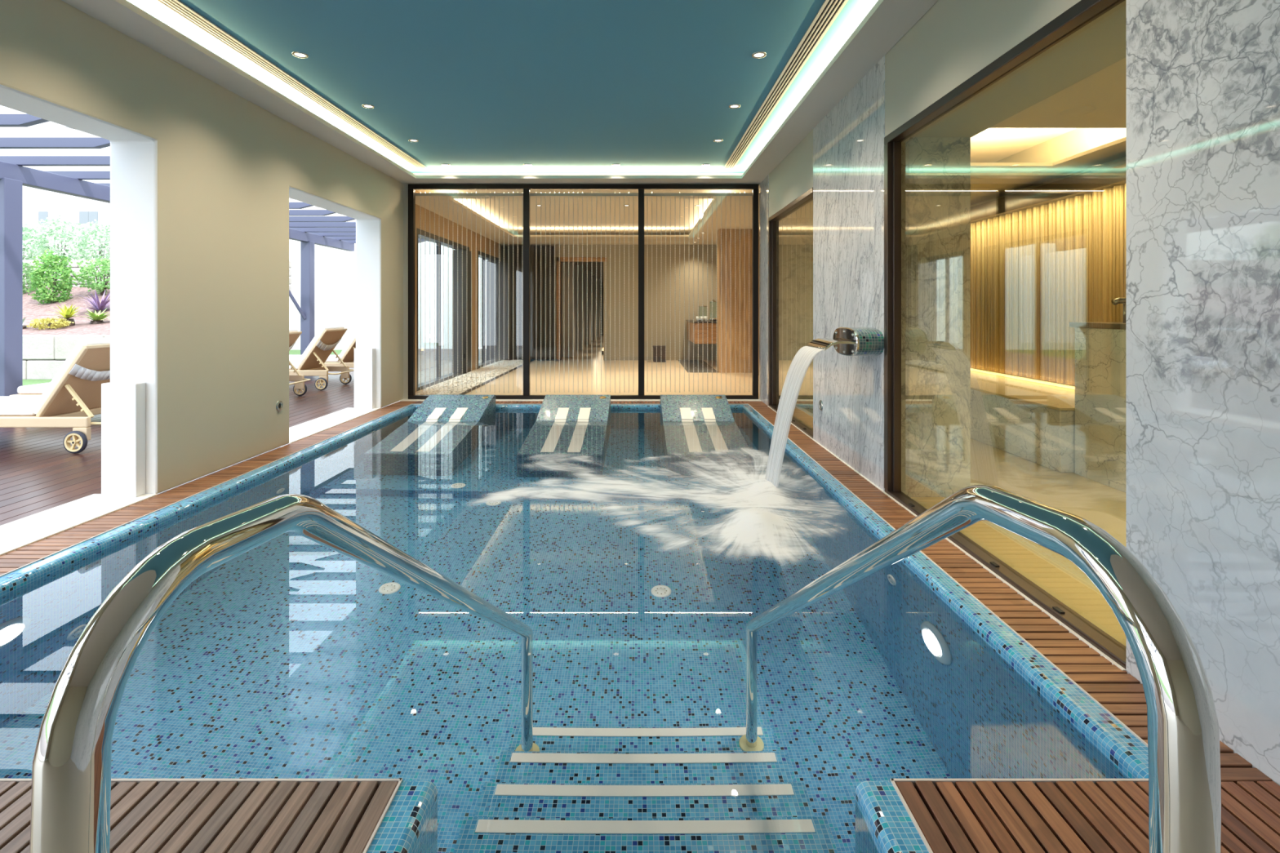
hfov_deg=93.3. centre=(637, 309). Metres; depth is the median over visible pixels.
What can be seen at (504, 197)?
curtain
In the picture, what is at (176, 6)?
ceiling vent
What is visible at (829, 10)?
ceiling vent
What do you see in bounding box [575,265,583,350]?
pillar
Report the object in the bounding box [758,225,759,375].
wall
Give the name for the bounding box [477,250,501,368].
door
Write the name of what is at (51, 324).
shrub
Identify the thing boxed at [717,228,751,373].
wall
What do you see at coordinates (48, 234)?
bush
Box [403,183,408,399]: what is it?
wall
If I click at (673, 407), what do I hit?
lounger
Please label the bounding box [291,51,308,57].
recessed light
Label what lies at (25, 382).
lawn
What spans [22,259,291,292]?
wall
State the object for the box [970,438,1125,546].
floor
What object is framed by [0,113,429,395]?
pergola
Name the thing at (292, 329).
cushion
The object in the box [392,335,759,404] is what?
floor
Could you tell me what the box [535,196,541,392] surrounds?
curtain
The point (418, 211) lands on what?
wall
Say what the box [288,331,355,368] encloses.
sun lounger
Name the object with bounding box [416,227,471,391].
door
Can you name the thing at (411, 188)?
window
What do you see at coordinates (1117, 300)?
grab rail
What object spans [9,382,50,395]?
sun lounger
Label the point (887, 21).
ceiling
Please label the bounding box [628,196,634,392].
curtain
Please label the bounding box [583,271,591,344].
pillar
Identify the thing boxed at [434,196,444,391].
curtain
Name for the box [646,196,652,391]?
curtain
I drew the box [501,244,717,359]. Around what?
wall
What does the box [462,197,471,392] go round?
curtain
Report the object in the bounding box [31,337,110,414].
cushion
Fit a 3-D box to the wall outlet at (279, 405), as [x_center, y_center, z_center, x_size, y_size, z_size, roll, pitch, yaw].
[-3.090,0.834,5.217,0.010,0.091,0.091,0,0,0]
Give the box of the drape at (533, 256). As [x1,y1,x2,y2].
[501,245,555,359]
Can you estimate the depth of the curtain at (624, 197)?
8.16 m
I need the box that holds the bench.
[970,368,1075,472]
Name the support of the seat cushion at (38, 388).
on the sun lounger at (37, 389)
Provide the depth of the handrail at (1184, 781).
0.52 m
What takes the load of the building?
on the ground at (291, 352)
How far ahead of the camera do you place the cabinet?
12.22 m
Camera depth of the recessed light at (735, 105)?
5.34 m
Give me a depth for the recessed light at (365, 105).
5.34 m
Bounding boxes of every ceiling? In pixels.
[62,0,937,183]
[415,128,1076,235]
[415,192,759,244]
[575,262,603,280]
[970,57,1125,204]
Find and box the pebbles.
[415,360,523,395]
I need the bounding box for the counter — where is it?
[1069,322,1125,492]
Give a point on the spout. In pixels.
(847, 341)
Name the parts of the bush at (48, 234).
stem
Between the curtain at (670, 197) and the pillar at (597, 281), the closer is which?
the curtain at (670, 197)
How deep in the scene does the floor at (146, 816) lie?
1.47 m
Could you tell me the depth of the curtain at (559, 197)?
8.16 m
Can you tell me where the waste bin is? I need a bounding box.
[653,345,666,362]
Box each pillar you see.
[561,262,575,356]
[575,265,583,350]
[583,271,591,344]
[591,275,595,340]
[595,278,599,337]
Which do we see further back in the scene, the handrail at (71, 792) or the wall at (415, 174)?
the wall at (415, 174)
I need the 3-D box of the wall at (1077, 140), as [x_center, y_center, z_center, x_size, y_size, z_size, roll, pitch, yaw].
[4.325,-0.300,3.750,0.150,3.200,9.900,0,0,0]
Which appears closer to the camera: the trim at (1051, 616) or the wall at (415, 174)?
the trim at (1051, 616)
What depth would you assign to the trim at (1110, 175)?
5.91 m
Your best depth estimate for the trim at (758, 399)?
7.87 m
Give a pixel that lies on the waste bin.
(663, 350)
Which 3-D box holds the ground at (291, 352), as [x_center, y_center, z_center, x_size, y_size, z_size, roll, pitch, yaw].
[-33.630,1.397,40.300,52.740,0.305,59.400,0,0,0]
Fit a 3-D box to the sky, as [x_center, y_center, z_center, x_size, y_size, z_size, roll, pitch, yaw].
[-40.000,-5.775,44.975,24.000,14.050,10.050,0,0,0]
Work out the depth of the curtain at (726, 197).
8.16 m
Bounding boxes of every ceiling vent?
[155,0,427,168]
[723,0,848,168]
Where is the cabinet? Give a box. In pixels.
[685,320,717,343]
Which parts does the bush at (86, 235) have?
stem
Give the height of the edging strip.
0.030 m
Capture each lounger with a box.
[0,337,110,453]
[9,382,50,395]
[288,324,354,390]
[288,327,311,395]
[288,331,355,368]
[407,395,495,421]
[536,395,610,421]
[660,395,734,421]
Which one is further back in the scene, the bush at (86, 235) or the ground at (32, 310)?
the bush at (86, 235)
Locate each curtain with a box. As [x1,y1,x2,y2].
[420,196,430,392]
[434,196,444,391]
[448,196,457,392]
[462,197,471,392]
[475,196,485,392]
[489,196,499,391]
[503,196,513,392]
[517,197,523,392]
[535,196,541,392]
[545,196,555,392]
[559,196,568,392]
[573,196,582,392]
[586,196,596,391]
[600,196,610,391]
[614,196,624,392]
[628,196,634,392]
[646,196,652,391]
[656,196,666,391]
[670,196,679,391]
[684,196,693,391]
[697,196,707,391]
[711,196,721,391]
[725,196,735,392]
[739,196,749,392]
[970,183,1125,385]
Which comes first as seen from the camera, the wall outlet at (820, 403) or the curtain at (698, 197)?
the wall outlet at (820, 403)
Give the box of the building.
[288,198,487,350]
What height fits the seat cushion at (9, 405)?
0.083 m
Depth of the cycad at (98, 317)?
11.85 m
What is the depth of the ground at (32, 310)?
12.77 m
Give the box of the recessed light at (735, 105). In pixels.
[728,103,740,108]
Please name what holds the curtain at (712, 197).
hanging from the wall at (415, 174)
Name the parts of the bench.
seat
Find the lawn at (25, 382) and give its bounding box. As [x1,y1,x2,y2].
[22,379,52,386]
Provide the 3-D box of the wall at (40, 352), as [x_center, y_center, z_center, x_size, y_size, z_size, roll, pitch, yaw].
[-16.388,0.850,10.728,15.560,0.788,0.345,0,0,0]
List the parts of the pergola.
post, post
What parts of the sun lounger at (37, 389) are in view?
frame, seat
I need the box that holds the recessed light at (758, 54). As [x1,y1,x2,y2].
[751,51,766,57]
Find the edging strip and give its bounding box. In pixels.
[458,359,533,395]
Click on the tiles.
(891, 829)
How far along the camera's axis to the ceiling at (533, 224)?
10.16 m
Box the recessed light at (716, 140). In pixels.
[713,138,723,142]
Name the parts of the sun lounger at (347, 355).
frame, edge frame, backrest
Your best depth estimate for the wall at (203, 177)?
4.24 m
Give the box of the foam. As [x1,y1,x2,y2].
[479,448,834,561]
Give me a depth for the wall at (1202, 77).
1.92 m
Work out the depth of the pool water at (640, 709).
2.14 m
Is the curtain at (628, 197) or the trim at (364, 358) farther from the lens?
the curtain at (628, 197)
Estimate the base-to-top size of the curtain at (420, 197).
2.635 m
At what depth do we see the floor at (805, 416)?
6.91 m
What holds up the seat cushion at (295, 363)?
on the sun lounger at (311, 362)
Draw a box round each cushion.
[0,395,40,415]
[17,382,50,393]
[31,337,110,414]
[288,327,297,332]
[288,355,338,362]
[288,360,297,369]
[294,324,344,368]
[337,331,355,361]
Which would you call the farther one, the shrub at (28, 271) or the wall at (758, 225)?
the shrub at (28, 271)
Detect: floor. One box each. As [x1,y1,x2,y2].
[0,348,486,525]
[0,400,1279,852]
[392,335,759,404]
[792,408,813,430]
[910,497,1125,645]
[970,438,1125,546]
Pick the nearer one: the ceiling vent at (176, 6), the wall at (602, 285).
the ceiling vent at (176, 6)
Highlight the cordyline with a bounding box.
[73,290,110,313]
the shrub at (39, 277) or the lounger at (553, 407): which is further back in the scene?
the shrub at (39, 277)
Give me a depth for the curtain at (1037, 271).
6.22 m
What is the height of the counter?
1.180 m
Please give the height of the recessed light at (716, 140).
0.010 m
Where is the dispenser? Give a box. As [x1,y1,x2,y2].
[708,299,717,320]
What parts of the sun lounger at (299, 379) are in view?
backrest, edge frame, frame, leg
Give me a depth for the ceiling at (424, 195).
9.67 m
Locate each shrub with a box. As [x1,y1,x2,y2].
[22,262,36,293]
[26,248,79,305]
[26,317,74,329]
[75,256,110,295]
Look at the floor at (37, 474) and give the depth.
4.99 m
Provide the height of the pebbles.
0.052 m
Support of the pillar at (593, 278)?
on the floor at (647, 390)
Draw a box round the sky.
[0,120,110,259]
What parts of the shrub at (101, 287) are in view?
stem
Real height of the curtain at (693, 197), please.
2.624 m
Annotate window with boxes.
[408,184,758,399]
[768,186,813,438]
[884,0,1125,669]
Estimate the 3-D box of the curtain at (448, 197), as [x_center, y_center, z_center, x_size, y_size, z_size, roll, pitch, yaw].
[-2.492,-0.197,8.164,0.121,2.635,0.009,0,0,0]
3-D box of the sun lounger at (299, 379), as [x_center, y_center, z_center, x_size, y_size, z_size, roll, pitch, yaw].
[-5.565,0.729,8.030,2.150,0.953,0.798,0,0,0]
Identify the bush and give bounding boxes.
[22,222,57,259]
[24,213,93,260]
[67,219,110,260]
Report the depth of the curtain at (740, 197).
8.16 m
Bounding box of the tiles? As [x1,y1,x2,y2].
[0,404,1148,852]
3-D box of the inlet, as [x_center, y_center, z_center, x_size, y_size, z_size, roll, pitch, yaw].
[2.450,1.274,4.350,0.149,0.012,0.149,0,0,0]
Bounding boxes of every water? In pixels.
[0,409,1128,852]
[764,346,823,488]
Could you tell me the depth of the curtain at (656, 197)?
8.16 m
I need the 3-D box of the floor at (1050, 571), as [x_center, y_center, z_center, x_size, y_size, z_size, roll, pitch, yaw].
[1.930,1.290,2.975,0.540,0.120,1.956,0,0,0]
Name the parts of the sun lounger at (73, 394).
seat, frame, edge frame, backrest, leg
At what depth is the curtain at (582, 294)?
8.16 m
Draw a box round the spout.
[806,327,884,355]
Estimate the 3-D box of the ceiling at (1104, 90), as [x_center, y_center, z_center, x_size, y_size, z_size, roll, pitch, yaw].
[2.955,-1.345,3.750,2.590,0.030,9.500,0,0,0]
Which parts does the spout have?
blade, plate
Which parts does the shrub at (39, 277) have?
stem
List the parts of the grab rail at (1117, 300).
post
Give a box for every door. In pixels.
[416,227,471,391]
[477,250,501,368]
[556,257,606,359]
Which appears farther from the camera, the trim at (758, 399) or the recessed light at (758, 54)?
the trim at (758, 399)
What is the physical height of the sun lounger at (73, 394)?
0.953 m
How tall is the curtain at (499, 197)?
2.624 m
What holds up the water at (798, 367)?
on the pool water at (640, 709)
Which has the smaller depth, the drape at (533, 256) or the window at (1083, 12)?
the window at (1083, 12)
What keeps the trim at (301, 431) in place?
attached to the wall at (203, 177)
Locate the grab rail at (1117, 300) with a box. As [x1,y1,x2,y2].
[1111,297,1125,323]
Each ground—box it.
[22,287,110,359]
[288,350,342,355]
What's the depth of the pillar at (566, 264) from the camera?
15.20 m
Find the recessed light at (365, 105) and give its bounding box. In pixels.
[361,103,374,108]
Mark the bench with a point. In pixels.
(1032, 421)
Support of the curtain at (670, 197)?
hanging from the wall at (415, 174)
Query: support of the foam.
on the pool water at (640, 709)
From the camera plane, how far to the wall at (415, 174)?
7.99 m
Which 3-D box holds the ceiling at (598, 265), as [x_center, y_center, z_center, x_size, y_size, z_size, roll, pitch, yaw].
[-1.400,-1.350,21.250,1.600,0.100,13.700,0,0,0]
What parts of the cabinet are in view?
drawer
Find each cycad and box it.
[47,303,83,326]
[81,309,110,324]
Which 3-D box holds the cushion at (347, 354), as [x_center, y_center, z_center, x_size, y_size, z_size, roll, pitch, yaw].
[-4.907,0.575,10.610,0.470,0.646,0.620,0,0,0]
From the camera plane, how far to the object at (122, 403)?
3.81 m
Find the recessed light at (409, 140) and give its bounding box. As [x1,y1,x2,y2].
[408,138,418,142]
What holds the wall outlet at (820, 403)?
attached to the wall at (1202, 77)
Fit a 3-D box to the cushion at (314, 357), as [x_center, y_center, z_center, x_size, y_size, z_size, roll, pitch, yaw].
[-4.907,0.575,9.340,0.470,0.646,0.620,0,0,0]
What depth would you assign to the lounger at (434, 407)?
7.06 m
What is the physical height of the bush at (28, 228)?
1.788 m
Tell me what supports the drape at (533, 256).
hanging from the ceiling at (424, 195)
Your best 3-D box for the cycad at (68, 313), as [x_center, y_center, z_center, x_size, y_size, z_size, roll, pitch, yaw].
[-10.924,0.140,11.559,0.634,0.500,0.765,0,0,0]
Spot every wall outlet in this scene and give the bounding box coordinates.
[275,400,283,411]
[818,400,822,410]
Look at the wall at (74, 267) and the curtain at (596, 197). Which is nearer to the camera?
the curtain at (596, 197)
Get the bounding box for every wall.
[0,0,403,494]
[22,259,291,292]
[22,334,110,379]
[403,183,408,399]
[408,173,759,186]
[415,190,501,392]
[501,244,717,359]
[600,280,603,335]
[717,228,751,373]
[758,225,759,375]
[759,0,1279,786]
[970,128,1125,390]
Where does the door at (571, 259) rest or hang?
in the wall at (635, 251)
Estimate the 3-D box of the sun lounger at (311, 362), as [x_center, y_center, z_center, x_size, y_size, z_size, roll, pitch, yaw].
[-5.565,0.729,9.340,2.150,0.953,0.798,0,0,0]
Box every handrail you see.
[29,493,531,852]
[746,484,1221,852]
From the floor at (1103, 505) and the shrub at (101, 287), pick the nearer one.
the floor at (1103, 505)
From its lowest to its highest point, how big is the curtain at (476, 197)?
2.635 m
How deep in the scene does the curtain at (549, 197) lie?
8.16 m
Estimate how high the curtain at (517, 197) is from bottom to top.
2.624 m
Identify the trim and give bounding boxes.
[0,404,1148,852]
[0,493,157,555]
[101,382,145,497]
[280,408,381,447]
[354,348,374,408]
[400,398,761,403]
[767,405,1125,671]
[970,160,1125,222]
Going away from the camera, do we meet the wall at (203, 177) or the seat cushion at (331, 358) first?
the wall at (203, 177)
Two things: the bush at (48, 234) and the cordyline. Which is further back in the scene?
the bush at (48, 234)
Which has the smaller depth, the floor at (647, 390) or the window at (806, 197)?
the window at (806, 197)
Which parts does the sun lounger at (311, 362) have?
frame, backrest, edge frame, leg, leg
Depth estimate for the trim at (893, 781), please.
1.53 m

